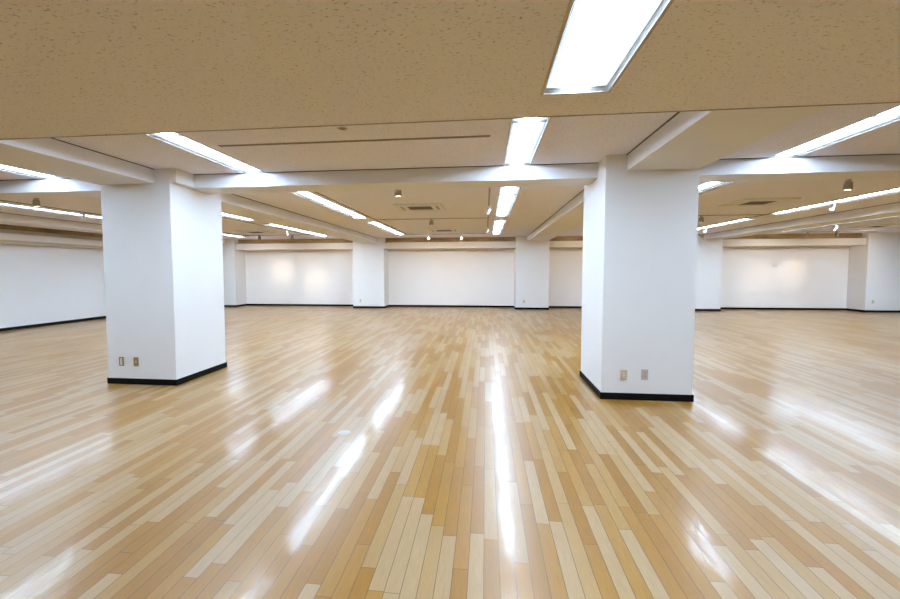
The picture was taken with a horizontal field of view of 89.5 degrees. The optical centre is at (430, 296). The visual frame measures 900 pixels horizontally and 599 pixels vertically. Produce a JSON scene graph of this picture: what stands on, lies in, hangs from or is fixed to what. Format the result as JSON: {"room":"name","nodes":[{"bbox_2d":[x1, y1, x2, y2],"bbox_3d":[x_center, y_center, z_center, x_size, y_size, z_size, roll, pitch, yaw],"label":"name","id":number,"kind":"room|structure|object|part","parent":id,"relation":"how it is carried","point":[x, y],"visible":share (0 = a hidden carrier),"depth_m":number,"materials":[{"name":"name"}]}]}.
{"room":"empty exhibition hall","nodes":[
{"label":"empty exhibition hall","id":0,"kind":"room"},
{"bbox_2d":[0,244,105,327],"bbox_3d":[-11.187,-0.425,8.189,0.150,2.935,23.580,0,3,7],"label":"wall","id":1,"kind":"structure","parent":0,"point":[39,284],"depth_m":12.58,"materials":[{"name":"white paint"}]},
{"bbox_2d":[0,233,102,245],"bbox_3d":[-10.349,-1.612,13.291,0.270,0.170,11.459,0,3,7],"label":"trim","id":2,"kind":"structure","parent":1,"relation":"attached to","point":[3,236],"depth_m":12.29,"materials":[{"name":"paint"}]},
{"bbox_2d":[0,229,102,240],"bbox_3d":[-10.404,-1.749,13.290,0.160,0.105,11.459,0,3,7],"label":"trim","id":3,"kind":"structure","parent":1,"relation":"attached to","point":[1,230],"depth_m":12.40,"materials":[{"name":"beige paint"}]},
{"bbox_2d":[0,240,102,248],"bbox_3d":[-10.404,-1.487,13.305,0.160,0.080,11.459,0,3,7],"label":"trim","id":4,"kind":"structure","parent":1,"relation":"attached to","point":[1,241],"depth_m":12.40,"materials":[{"name":"beige paint"}]},
{"bbox_2d":[0,224,102,237],"bbox_3d":[-10.414,-1.932,13.280,0.040,0.260,11.459,0,3,7],"label":"trim","id":5,"kind":"structure","parent":1,"relation":"attached to","point":[2,226],"depth_m":12.47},
{"bbox_2d":[0,316,105,331],"bbox_3d":[-11.155,1.026,7.849,0.012,0.078,22.745,0,3,7],"label":"baseboard","id":6,"kind":"structure","parent":1,"relation":"attached to","point":[100,317],"depth_m":12.60,"materials":[{"name":"plastic"}]},
{"bbox_2d":[0,102,899,139],"bbox_3d":[2.550,-1.032,2.371,28.520,0.023,0.010,0,3,7],"label":"trim","id":7,"kind":"structure","parent":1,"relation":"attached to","point":[879,102],"depth_m":2.65,"materials":[{"name":"beige paint"}]},
{"bbox_2d":[0,305,899,598],"bbox_3d":[3.052,1.161,6.598,28.920,0.107,24.080,0,3,7],"label":"floor","id":8,"kind":"structure","parent":0,"point":[477,460],"depth_m":3.51,"materials":[{"name":"brown wood"}]},
{"bbox_2d":[100,169,226,385],"bbox_3d":[-3.708,-0.273,6.496,1.082,2.804,1.171,0,3,7],"label":"column","id":9,"kind":"structure","parent":8,"relation":"on","point":[163,245],"depth_m":5.98,"materials":[{"name":"white paint"}]},
{"bbox_2d":[119,357,123,365],"bbox_3d":[-4.100,0.856,6.025,0.072,0.120,0.011,0,3,7],"label":"wall outlet","id":10,"kind":"object","parent":9,"relation":"attached to","point":[121,359],"visible":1,"depth_m":6.02,"materials":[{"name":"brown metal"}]},
{"bbox_2d":[133,357,138,365],"bbox_3d":[-3.890,0.857,5.999,0.072,0.120,0.011,0,3,7],"label":"wall outlet","id":11,"kind":"object","parent":9,"relation":"attached to","point":[136,361],"visible":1,"depth_m":6.00,"materials":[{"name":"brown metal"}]},
{"bbox_3d":[-3.744,1.087,6.579,1.005,0.078,1.171,0,3,7],"label":"baseboard","id":12,"kind":"part","parent":9,"relation":"part of","materials":[{"name":"plastic"}]},
{"bbox_2d":[580,155,698,401],"bbox_3d":[2.563,-0.239,5.734,1.028,2.804,1.171,0,3,7],"label":"column","id":13,"kind":"structure","parent":8,"relation":"on","point":[640,227],"depth_m":5.18,"materials":[{"name":"white paint"}]},
{"bbox_2d":[620,370,626,379],"bbox_3d":[2.242,0.905,5.255,0.072,0.120,0.011,0,3,7],"label":"wall outlet","id":14,"kind":"object","parent":13,"relation":"attached to","point":[623,373],"visible":1,"depth_m":5.25,"materials":[{"name":"beige plastic"}]},
{"bbox_3d":[2.566,1.122,5.813,1.028,0.078,1.171,0,3,7],"label":"baseboard","id":15,"kind":"part","parent":13,"relation":"part of","materials":[{"name":"plastic"}]},
{"bbox_2d":[641,369,647,379],"bbox_3d":[2.471,0.894,5.227,0.072,0.120,0.011,0,3,7],"label":"wall outlet","id":16,"kind":"object","parent":13,"relation":"attached to","point":[644,372],"visible":1,"depth_m":5.22,"materials":[{"name":"beige plastic"}]},
{"bbox_2d":[0,0,899,138],"bbox_3d":[2.079,-0.798,-1.500,28.720,0.001,7.820,0,3,7],"label":"ceiling","id":17,"kind":"structure","parent":0,"point":[68,67],"depth_m":1.90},
{"bbox_2d":[540,0,673,95],"bbox_3d":[0.443,-0.891,-0.021,0.338,0.028,4.596,0,3,7],"label":"recessed light","id":18,"kind":"object","parent":17,"relation":"in","point":[598,40],"visible":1,"depth_m":1.77,"materials":[{"name":"white plastic"}]},
{"bbox_2d":[0,103,899,239],"bbox_3d":[3.513,-1.909,10.258,28.720,0.001,15.960,0,3,7],"label":"ceiling","id":19,"kind":"structure","parent":0,"point":[571,139],"depth_m":5.52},
{"bbox_2d":[0,164,60,178],"bbox_3d":[-5.481,-1.598,4.979,0.338,0.028,2.858,0,3,7],"label":"recessed light","id":20,"kind":"object","parent":19,"relation":"in","point":[2,167],"visible":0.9,"depth_m":6.08,"materials":[{"name":"white plastic"}]},
{"bbox_2d":[32,198,40,206],"bbox_3d":[-6.955,-1.672,8.018,0.108,0.151,0.112,0,3,7],"label":"spotlight","id":21,"kind":"object","parent":19,"relation":"hanging from","point":[35,202],"visible":0.97,"depth_m":7.98,"materials":[{"name":"grey metal"}]},
{"bbox_2d":[0,178,100,198],"bbox_3d":[-7.719,-1.612,6.938,7.025,0.191,0.498,0,3,7],"label":"beam","id":22,"kind":"structure","parent":19,"relation":"attached to","point":[62,187],"depth_m":6.46,"materials":[{"name":"paint"}]},
{"bbox_2d":[0,203,101,218],"bbox_3d":[-8.268,-1.873,9.803,0.338,0.028,4.678,0,3,7],"label":"recessed light","id":23,"kind":"object","parent":19,"relation":"in","point":[1,204],"visible":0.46,"depth_m":9.88,"materials":[{"name":"white plastic"}]},
{"bbox_2d":[15,206,72,213],"bbox_3d":[-8.268,-1.883,9.802,0.284,0.008,1.542,0,3,7],"label":"diffuser","id":24,"kind":"object","parent":23,"relation":"attached to","point":[22,207],"depth_m":9.74,"materials":[{"name":"white plastic"}]},
{"bbox_2d":[0,138,154,184],"bbox_3d":[-4.080,-1.478,4.524,0.783,0.191,2.712,0,3,7],"label":"beam","id":25,"kind":"structure","parent":19,"relation":"attached to","point":[54,156],"depth_m":4.88,"materials":[{"name":"paint"}]},
{"bbox_2d":[0,212,226,243],"bbox_3d":[-9.520,-1.971,13.169,0.802,0.191,11.459,0,3,7],"label":"beam","id":26,"kind":"structure","parent":19,"relation":"attached to","point":[5,218],"depth_m":11.28,"materials":[{"name":"paint"}]},
{"bbox_2d":[0,200,249,236],"bbox_3d":[-7.376,-1.994,12.169,0.032,0.015,9.810,0,3,7],"label":"track","id":27,"kind":"object","parent":19,"relation":"attached to","point":[0,200],"visible":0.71,"depth_m":9.39,"materials":[{"name":"metal"}]},
{"bbox_2d":[145,133,265,172],"bbox_3d":[-2.513,-1.581,4.619,0.338,0.028,2.858,0,3,7],"label":"recessed light","id":28,"kind":"object","parent":19,"relation":"in","point":[178,140],"visible":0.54,"depth_m":5.02,"materials":[{"name":"white plastic"}]},
{"bbox_2d":[153,133,176,134],"bbox_3d":[-2.610,-1.545,3.825,0.284,0.008,1.182,0,3,7],"label":"diffuser","id":29,"kind":"object","parent":28,"relation":"attached to","point":[158,133],"depth_m":4.40,"materials":[{"name":"white plastic"}]},
{"bbox_2d":[222,213,256,220],"bbox_3d":[-4.940,-1.857,9.424,0.338,0.028,4.728,0,3,7],"label":"recessed light","id":30,"kind":"object","parent":19,"relation":"in","point":[223,214],"visible":0.25,"depth_m":11.23,"materials":[{"name":"white plastic"}]},
{"bbox_2d":[235,230,275,233],"bbox_3d":[-5.809,-2.161,15.112,0.950,0.029,0.950,0,3,7],"label":"air conditioner","id":31,"kind":"object","parent":19,"relation":"attached to","point":[242,231],"visible":0.99,"depth_m":15.10,"materials":[{"name":"beige plastic"}]},
{"bbox_2d":[222,217,312,235],"bbox_3d":[-4.924,-1.980,11.872,0.032,0.015,9.810,0,3,7],"label":"track","id":32,"kind":"object","parent":19,"relation":"attached to","point":[222,217],"visible":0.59,"depth_m":12.85,"materials":[{"name":"white metal"}]},
{"bbox_2d":[238,239,352,243],"bbox_3d":[-5.557,-2.297,18.772,5.026,0.183,0.040,0,3,7],"label":"trim","id":33,"kind":"structure","parent":19,"relation":"attached to","point":[269,241],"depth_m":18.76,"materials":[{"name":"brown wood"}]},
{"bbox_2d":[263,224,329,236],"bbox_3d":[-4.261,-2.182,14.998,0.338,0.028,4.578,0,3,7],"label":"recessed light","id":34,"kind":"object","parent":19,"relation":"in","point":[272,225],"visible":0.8,"depth_m":14.52,"materials":[{"name":"white plastic"}]},
{"bbox_2d":[268,224,292,228],"bbox_3d":[-4.444,-2.104,13.496,0.284,0.008,1.472,0,3,7],"label":"diffuser","id":35,"kind":"object","parent":34,"relation":"attached to","point":[273,225],"depth_m":13.53,"materials":[{"name":"white plastic"}]},
{"bbox_2d":[221,194,376,242],"bbox_3d":[-3.126,-1.945,12.540,0.738,0.191,11.166,0,3,7],"label":"beam","id":36,"kind":"structure","parent":19,"relation":"attached to","point":[233,204],"depth_m":9.97,"materials":[{"name":"paint"}]},
{"bbox_2d":[290,192,366,218],"bbox_3d":[-1.976,-1.838,9.024,0.338,0.028,4.648,0,3,7],"label":"recessed light","id":37,"kind":"object","parent":19,"relation":"in","point":[310,196],"visible":0.6,"depth_m":8.92,"materials":[{"name":"white plastic"}]},
{"bbox_2d":[295,192,320,197],"bbox_3d":[-2.161,-1.760,7.512,0.284,0.008,1.522,0,3,7],"label":"diffuser","id":38,"kind":"object","parent":37,"relation":"attached to","point":[302,194],"depth_m":7.87,"materials":[{"name":"white plastic"}]},
{"bbox_2d":[312,199,345,209],"bbox_3d":[-1.975,-1.849,9.038,0.284,0.008,1.542,0,3,7],"label":"diffuser","id":39,"kind":"object","parent":37,"relation":"attached to","point":[324,202],"depth_m":9.06,"materials":[{"name":"white plastic"}]},
{"bbox_2d":[339,210,364,217],"bbox_3d":[-1.791,-1.937,10.549,0.284,0.008,1.492,0,3,7],"label":"diffuser","id":40,"kind":"object","parent":37,"relation":"attached to","point":[347,212],"depth_m":10.48,"materials":[{"name":"white plastic"}]},
{"bbox_2d":[218,135,489,146],"bbox_3d":[-0.811,-1.587,4.572,2.810,0.038,0.050,0,3,7],"label":"ceiling vent","id":41,"kind":"object","parent":19,"relation":"in","point":[479,135],"visible":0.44,"depth_m":4.57,"materials":[{"name":"brown metal"}]},
{"bbox_2d":[315,192,407,234],"bbox_3d":[-1.410,-1.961,11.445,0.032,0.015,9.810,0,3,7],"label":"track","id":42,"kind":"object","parent":19,"relation":"attached to","point":[315,192],"visible":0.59,"depth_m":9.60,"materials":[{"name":"beige metal"}]},
{"bbox_2d":[365,222,404,234],"bbox_3d":[-1.319,-2.153,14.419,0.338,0.028,4.418,0,3,7],"label":"recessed light","id":43,"kind":"object","parent":19,"relation":"in","point":[376,224],"visible":0.75,"depth_m":13.90,"materials":[{"name":"white plastic"}]},
{"bbox_2d":[368,222,385,226],"bbox_3d":[-1.496,-2.078,12.967,0.284,0.008,1.412,0,3,7],"label":"diffuser","id":44,"kind":"object","parent":43,"relation":"attached to","point":[376,224],"depth_m":12.99,"materials":[{"name":"white plastic"}]},
{"bbox_2d":[380,227,394,230],"bbox_3d":[-1.320,-2.163,14.414,0.284,0.008,1.492,0,3,7],"label":"diffuser","id":45,"kind":"object","parent":43,"relation":"attached to","point":[384,228],"depth_m":14.29,"materials":[{"name":"white plastic"}]},
{"bbox_2d":[188,162,597,193],"bbox_3d":[-0.596,-1.573,6.073,5.364,0.191,0.498,0,3,7],"label":"beam","id":46,"kind":"structure","parent":19,"relation":"attached to","point":[565,174],"depth_m":5.89,"materials":[{"name":"paint"}]},
{"bbox_2d":[395,190,401,195],"bbox_3d":[-0.493,-1.622,6.982,0.108,0.151,0.112,0,3,7],"label":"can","id":47,"kind":"object","parent":19,"relation":"hanging from","point":[397,192],"visible":0.65,"depth_m":6.94,"materials":[{"name":"grey metal"}]},
{"bbox_2d":[393,203,444,211],"bbox_3d":[-0.200,-1.833,9.302,0.950,0.029,0.950,0,3,7],"label":"air conditioner","id":48,"kind":"object","parent":19,"relation":"attached to","point":[418,206],"visible":1,"depth_m":9.19,"materials":[{"name":"beige plastic"}]},
{"bbox_2d":[376,218,473,219],"bbox_3d":[0.019,-1.960,11.387,2.790,0.015,0.032,0,3,7],"label":"track","id":49,"kind":"object","parent":19,"relation":"attached to","point":[432,218],"visible":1,"depth_m":11.36,"materials":[{"name":"brown metal"}]},
{"bbox_2d":[427,228,459,231],"bbox_3d":[0.446,-2.142,14.604,0.950,0.029,0.950,0,3,7],"label":"air conditioner","id":50,"kind":"object","parent":19,"relation":"attached to","point":[454,229],"visible":1,"depth_m":14.49,"materials":[{"name":"beige plastic"}]},
{"bbox_2d":[386,237,515,241],"bbox_3d":[0.769,-2.263,18.003,5.160,0.183,0.040,0,3,7],"label":"trim","id":51,"kind":"structure","parent":19,"relation":"attached to","point":[464,239],"depth_m":17.96,"materials":[{"name":"brown wood"}]},
{"bbox_2d":[487,188,490,233],"bbox_3d":[1.419,-1.946,11.101,0.032,0.015,9.810,0,3,7],"label":"track","id":52,"kind":"object","parent":19,"relation":"attached to","point":[489,188],"visible":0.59,"depth_m":8.56,"materials":[{"name":"beige metal"}]},
{"bbox_2d":[491,220,506,234],"bbox_3d":[2.112,-2.142,14.139,0.338,0.028,4.688,0,3,7],"label":"recessed light","id":53,"kind":"object","parent":19,"relation":"in","point":[498,225],"visible":0.94,"depth_m":13.64,"materials":[{"name":"white plastic"}]},
{"bbox_2d":[493,226,502,229],"bbox_3d":[2.110,-2.151,14.123,0.284,0.008,1.542,0,3,7],"label":"diffuser","id":54,"kind":"object","parent":53,"relation":"attached to","point":[494,227],"depth_m":14.10,"materials":[{"name":"white plastic"}]},
{"bbox_2d":[494,220,505,225],"bbox_3d":[1.925,-2.062,12.602,0.284,0.008,1.512,0,3,7],"label":"diffuser","id":55,"kind":"object","parent":53,"relation":"attached to","point":[496,222],"depth_m":12.50,"materials":[{"name":"white plastic"}]},
{"bbox_2d":[494,187,520,216],"bbox_3d":[1.440,-1.821,8.624,0.338,0.028,4.678,0,3,7],"label":"recessed light","id":56,"kind":"object","parent":19,"relation":"in","point":[507,196],"visible":0.71,"depth_m":8.53,"materials":[{"name":"white plastic"}]},
{"bbox_2d":[496,207,510,215],"bbox_3d":[1.626,-1.919,10.149,0.284,0.008,1.522,0,3,7],"label":"diffuser","id":57,"kind":"object","parent":56,"relation":"attached to","point":[500,211],"depth_m":10.17,"materials":[{"name":"white plastic"}]},
{"bbox_2d":[497,195,515,206],"bbox_3d":[1.440,-1.831,8.623,0.284,0.008,1.542,0,3,7],"label":"diffuser","id":58,"kind":"object","parent":56,"relation":"attached to","point":[502,200],"depth_m":8.58,"materials":[{"name":"white plastic"}]},
{"bbox_2d":[500,187,518,193],"bbox_3d":[1.254,-1.742,7.097,0.284,0.008,1.522,0,3,7],"label":"diffuser","id":59,"kind":"object","parent":56,"relation":"attached to","point":[503,190],"depth_m":7.50,"materials":[{"name":"white plastic"}]},
{"bbox_2d":[503,117,550,165],"bbox_3d":[0.902,-1.563,4.204,0.338,0.028,2.858,0,3,7],"label":"recessed light","id":60,"kind":"object","parent":19,"relation":"in","point":[525,135],"visible":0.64,"depth_m":4.58,"materials":[{"name":"white plastic"}]},
{"bbox_2d":[505,122,544,162],"bbox_3d":[0.974,-1.607,4.793,0.284,0.008,1.592,0,3,7],"label":"diffuser","id":61,"kind":"object","parent":60,"relation":"attached to","point":[524,139],"depth_m":4.62,"materials":[{"name":"white plastic"}]},
{"bbox_2d":[513,117,546,120],"bbox_3d":[0.805,-1.527,3.410,0.284,0.008,1.182,0,3,7],"label":"diffuser","id":62,"kind":"object","parent":60,"relation":"attached to","point":[522,119],"depth_m":3.98,"materials":[{"name":"white plastic"}]},
{"bbox_2d":[527,189,583,240],"bbox_3d":[3.412,-1.909,11.746,0.788,0.191,11.166,0,3,7],"label":"beam","id":63,"kind":"structure","parent":19,"relation":"attached to","point":[568,217],"depth_m":10.70,"materials":[{"name":"paint"}]},
{"bbox_2d":[550,236,582,240],"bbox_3d":[7.004,-2.229,17.246,4.897,0.183,0.040,0,3,7],"label":"trim","id":64,"kind":"structure","parent":19,"relation":"attached to","point":[558,238],"depth_m":17.43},
{"bbox_2d":[699,182,727,192],"bbox_3d":[4.448,-1.804,8.258,0.338,0.028,4.678,0,3,7],"label":"recessed light","id":65,"kind":"object","parent":19,"relation":"in","point":[708,185],"visible":0.04,"depth_m":7.09,"materials":[{"name":"white plastic"}]},
{"bbox_2d":[699,182,722,189],"bbox_3d":[4.262,-1.725,6.731,0.284,0.008,1.522,0,3,7],"label":"diffuser","id":66,"kind":"object","parent":65,"relation":"attached to","point":[708,185],"depth_m":7.09,"materials":[{"name":"white plastic"}]},
{"bbox_2d":[699,182,733,194],"bbox_3d":[4.953,-1.927,10.672,0.032,0.015,9.810,0,3,7],"label":"track","id":67,"kind":"object","parent":19,"relation":"attached to","point":[730,182],"visible":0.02,"depth_m":7.17,"materials":[{"name":"beige metal"}]},
{"bbox_2d":[698,219,754,229],"bbox_3d":[8.455,-2.131,13.780,0.338,0.028,4.428,0,3,7],"label":"recessed light","id":68,"kind":"object","parent":19,"relation":"in","point":[743,220],"visible":0.46,"depth_m":12.87,"materials":[{"name":"white plastic"}]},
{"bbox_2d":[722,219,749,223],"bbox_3d":[8.281,-2.058,12.353,0.284,0.008,1.472,0,3,7],"label":"diffuser","id":69,"kind":"object","parent":68,"relation":"attached to","point":[743,220],"depth_m":12.34,"materials":[{"name":"white plastic"}]},
{"bbox_2d":[626,106,830,170],"bbox_3d":[2.438,-1.442,3.732,0.784,0.191,2.712,0,3,7],"label":"beam","id":70,"kind":"structure","parent":19,"relation":"attached to","point":[692,139],"depth_m":3.88,"materials":[{"name":"paint"}]},
{"bbox_2d":[698,214,763,215],"bbox_3d":[6.421,-1.937,10.810,2.820,0.015,0.032,0,3,7],"label":"track","id":71,"kind":"object","parent":19,"relation":"attached to","point":[752,214],"visible":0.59,"depth_m":10.74,"materials":[{"name":"brown metal"}]},
{"bbox_2d":[718,197,801,206],"bbox_3d":[6.251,-1.806,8.669,0.950,0.029,0.950,0,3,7],"label":"air conditioner","id":72,"kind":"object","parent":19,"relation":"attached to","point":[746,202],"visible":1,"depth_m":8.58,"materials":[{"name":"beige plastic"}]},
{"bbox_2d":[728,233,861,238],"bbox_3d":[13.049,-2.196,16.512,4.779,0.183,0.040,0,3,7],"label":"trim","id":73,"kind":"structure","parent":19,"relation":"attached to","point":[845,235],"depth_m":16.45,"materials":[{"name":"brown wood"}]},
{"bbox_2d":[699,154,899,182],"bbox_3d":[10.085,-1.515,4.775,14.146,0.191,0.498,0,3,7],"label":"beam","id":74,"kind":"structure","parent":19,"relation":"attached to","point":[873,166],"depth_m":5.28,"materials":[{"name":"paint"}]},
{"bbox_2d":[699,187,899,227],"bbox_3d":[7.812,-1.911,10.325,0.032,0.015,9.810,0,3,7],"label":"track","id":75,"kind":"object","parent":19,"relation":"attached to","point":[898,187],"visible":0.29,"depth_m":8.99,"materials":[{"name":"white metal"}]},
{"bbox_2d":[829,201,834,209],"bbox_3d":[7.593,-1.718,8.559,0.113,0.169,0.072,-2,4,-29],"label":"track spotlight","id":76,"kind":"object","parent":75,"relation":"hanging from","point":[832,207],"visible":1,"depth_m":8.54,"materials":[{"name":"white metal"}]},
{"bbox_2d":[704,202,899,238],"bbox_3d":[9.617,-1.867,10.845,0.665,0.191,11.459,0,3,7],"label":"beam","id":77,"kind":"structure","parent":19,"relation":"attached to","point":[892,209],"depth_m":10.99,"materials":[{"name":"paint"}]},
{"bbox_2d":[767,104,899,157],"bbox_3d":[3.910,-1.547,3.838,0.338,0.028,2.858,0,3,7],"label":"recessed light","id":78,"kind":"object","parent":19,"relation":"in","point":[891,115],"visible":0.81,"depth_m":4.37,"materials":[{"name":"white plastic"}]},
{"bbox_2d":[777,117,897,154],"bbox_3d":[3.996,-1.598,4.546,0.284,0.008,1.352,0,3,7],"label":"diffuser","id":79,"kind":"object","parent":78,"relation":"attached to","point":[857,128],"depth_m":4.43,"materials":[{"name":"white plastic"}]},
{"bbox_2d":[877,106,899,114],"bbox_3d":[3.828,-1.517,3.164,0.284,0.008,1.422,0,3,7],"label":"diffuser","id":80,"kind":"object","parent":78,"relation":"attached to","point":[895,110],"depth_m":3.79,"materials":[{"name":"white plastic"}]},
{"bbox_2d":[773,188,899,213],"bbox_3d":[7.785,-1.811,8.280,0.338,0.028,4.628,0,3,7],"label":"recessed light","id":81,"kind":"object","parent":19,"relation":"in","point":[894,190],"visible":0.66,"depth_m":8.64,"materials":[{"name":"white plastic"}]},
{"bbox_2d":[778,204,827,212],"bbox_3d":[7.968,-1.908,9.781,0.284,0.008,1.522,0,3,7],"label":"diffuser","id":82,"kind":"object","parent":81,"relation":"attached to","point":[819,205],"depth_m":9.76,"materials":[{"name":"white plastic"}]},
{"bbox_2d":[828,191,894,202],"bbox_3d":[7.785,-1.821,8.280,0.284,0.008,1.492,0,3,7],"label":"diffuser","id":83,"kind":"object","parent":81,"relation":"attached to","point":[885,192],"depth_m":8.18,"materials":[{"name":"white plastic"}]},
{"bbox_2d":[821,231,861,231],"bbox_3d":[13.515,-2.214,15.379,2.940,0.015,0.032,0,3,7],"label":"track","id":84,"kind":"object","parent":19,"relation":"attached to","point":[821,231],"visible":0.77,"depth_m":15.32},
{"bbox_2d":[789,216,896,230],"bbox_3d":[11.452,-2.086,12.914,0.338,0.028,4.828,0,3,7],"label":"recessed light","id":85,"kind":"object","parent":19,"relation":"in","point":[895,216],"visible":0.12,"depth_m":12.62,"materials":[{"name":"white plastic"}]},
{"bbox_2d":[843,179,852,189],"bbox_3d":[5.986,-1.605,6.497,0.108,0.151,0.112,0,3,7],"label":"spotlight","id":86,"kind":"object","parent":19,"relation":"hanging from","point":[848,185],"visible":0.99,"depth_m":6.46,"materials":[{"name":"grey metal"}]},
{"bbox_2d":[799,216,899,229],"bbox_3d":[11.336,-1.892,9.896,0.032,0.015,9.810,0,3,7],"label":"track","id":87,"kind":"object","parent":19,"relation":"attached to","point":[899,216],"visible":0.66,"depth_m":12.45,"materials":[{"name":"metal"}]},
{"bbox_2d":[847,224,899,227],"bbox_3d":[13.224,-2.093,13.404,0.950,0.029,0.950,0,3,7],"label":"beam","id":88,"kind":"structure","parent":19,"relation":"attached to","point":[871,225],"depth_m":13.37,"materials":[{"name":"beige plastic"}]},
{"bbox_2d":[245,246,848,307],"bbox_3d":[4.475,-1.033,18.219,28.820,2.935,0.150,0,3,7],"label":"wall","id":89,"kind":"structure","parent":0,"point":[801,276],"depth_m":18.43,"materials":[{"name":"white paint"}]},
{"bbox_2d":[223,239,246,304],"bbox_3d":[-8.889,-1.012,19.351,1.715,2.805,0.835,0,3,7],"label":"pilaster","id":90,"kind":"object","parent":89,"relation":"attached to","point":[234,263],"visible":0.36,"depth_m":18.91,"materials":[{"name":"white paint"}]},
{"bbox_2d":[236,243,352,250],"bbox_3d":[-5.540,-2.092,18.920,5.026,0.244,0.755,0,3,7],"label":"trim","id":91,"kind":"structure","parent":89,"relation":"attached to","point":[279,246],"depth_m":18.57,"materials":[{"name":"paint"}]},
{"bbox_2d":[353,238,388,305],"bbox_3d":[-2.413,-0.977,18.564,1.279,2.805,0.835,0,3,7],"label":"pilaster","id":92,"kind":"object","parent":89,"relation":"attached to","point":[370,259],"visible":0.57,"depth_m":18.16,"materials":[{"name":"white paint"}]},
{"bbox_2d":[384,241,515,249],"bbox_3d":[0.786,-2.058,18.152,5.160,0.244,0.755,0,3,7],"label":"trim","id":93,"kind":"structure","parent":89,"relation":"attached to","point":[495,244],"depth_m":17.82,"materials":[{"name":"paint"}]},
{"bbox_2d":[514,236,549,307],"bbox_3d":[3.966,-0.942,17.789,1.253,2.805,0.835,0,3,7],"label":"pilaster","id":94,"kind":"object","parent":89,"relation":"attached to","point":[531,260],"visible":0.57,"depth_m":17.38,"materials":[{"name":"white paint"}]},
{"bbox_2d":[224,304,899,312],"bbox_3d":[4.417,0.422,17.808,28.520,0.078,0.847,0,3,7],"label":"baseboard","id":95,"kind":"structure","parent":89,"relation":"attached to","point":[514,307],"depth_m":18.14,"materials":[{"name":"plastic"}]},
{"bbox_2d":[549,241,582,247],"bbox_3d":[7.021,-2.024,17.395,4.897,0.244,0.755,0,3,7],"label":"trim","id":96,"kind":"structure","parent":89,"relation":"attached to","point":[553,244],"depth_m":17.25,"materials":[{"name":"paint"}]},
{"bbox_2d":[695,234,722,308],"bbox_3d":[10.070,-0.909,17.048,1.251,2.805,0.835,0,3,7],"label":"pilaster","id":97,"kind":"object","parent":89,"relation":"attached to","point":[709,251],"visible":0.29,"depth_m":16.61,"materials":[{"name":"white paint"}]},
{"bbox_2d":[723,238,866,246],"bbox_3d":[13.066,-1.991,16.660,4.779,0.244,0.755,0,3,7],"label":"trim","id":98,"kind":"structure","parent":89,"relation":"attached to","point":[818,241],"depth_m":16.30,"materials":[{"name":"paint"}]},
{"bbox_2d":[846,232,899,309],"bbox_3d":[17.003,-0.871,16.206,3.160,2.805,0.835,0,3,7],"label":"pilaster","id":99,"kind":"object","parent":89,"relation":"attached to","point":[873,267],"visible":0.83,"depth_m":15.95,"materials":[{"name":"white paint"}]}
]}

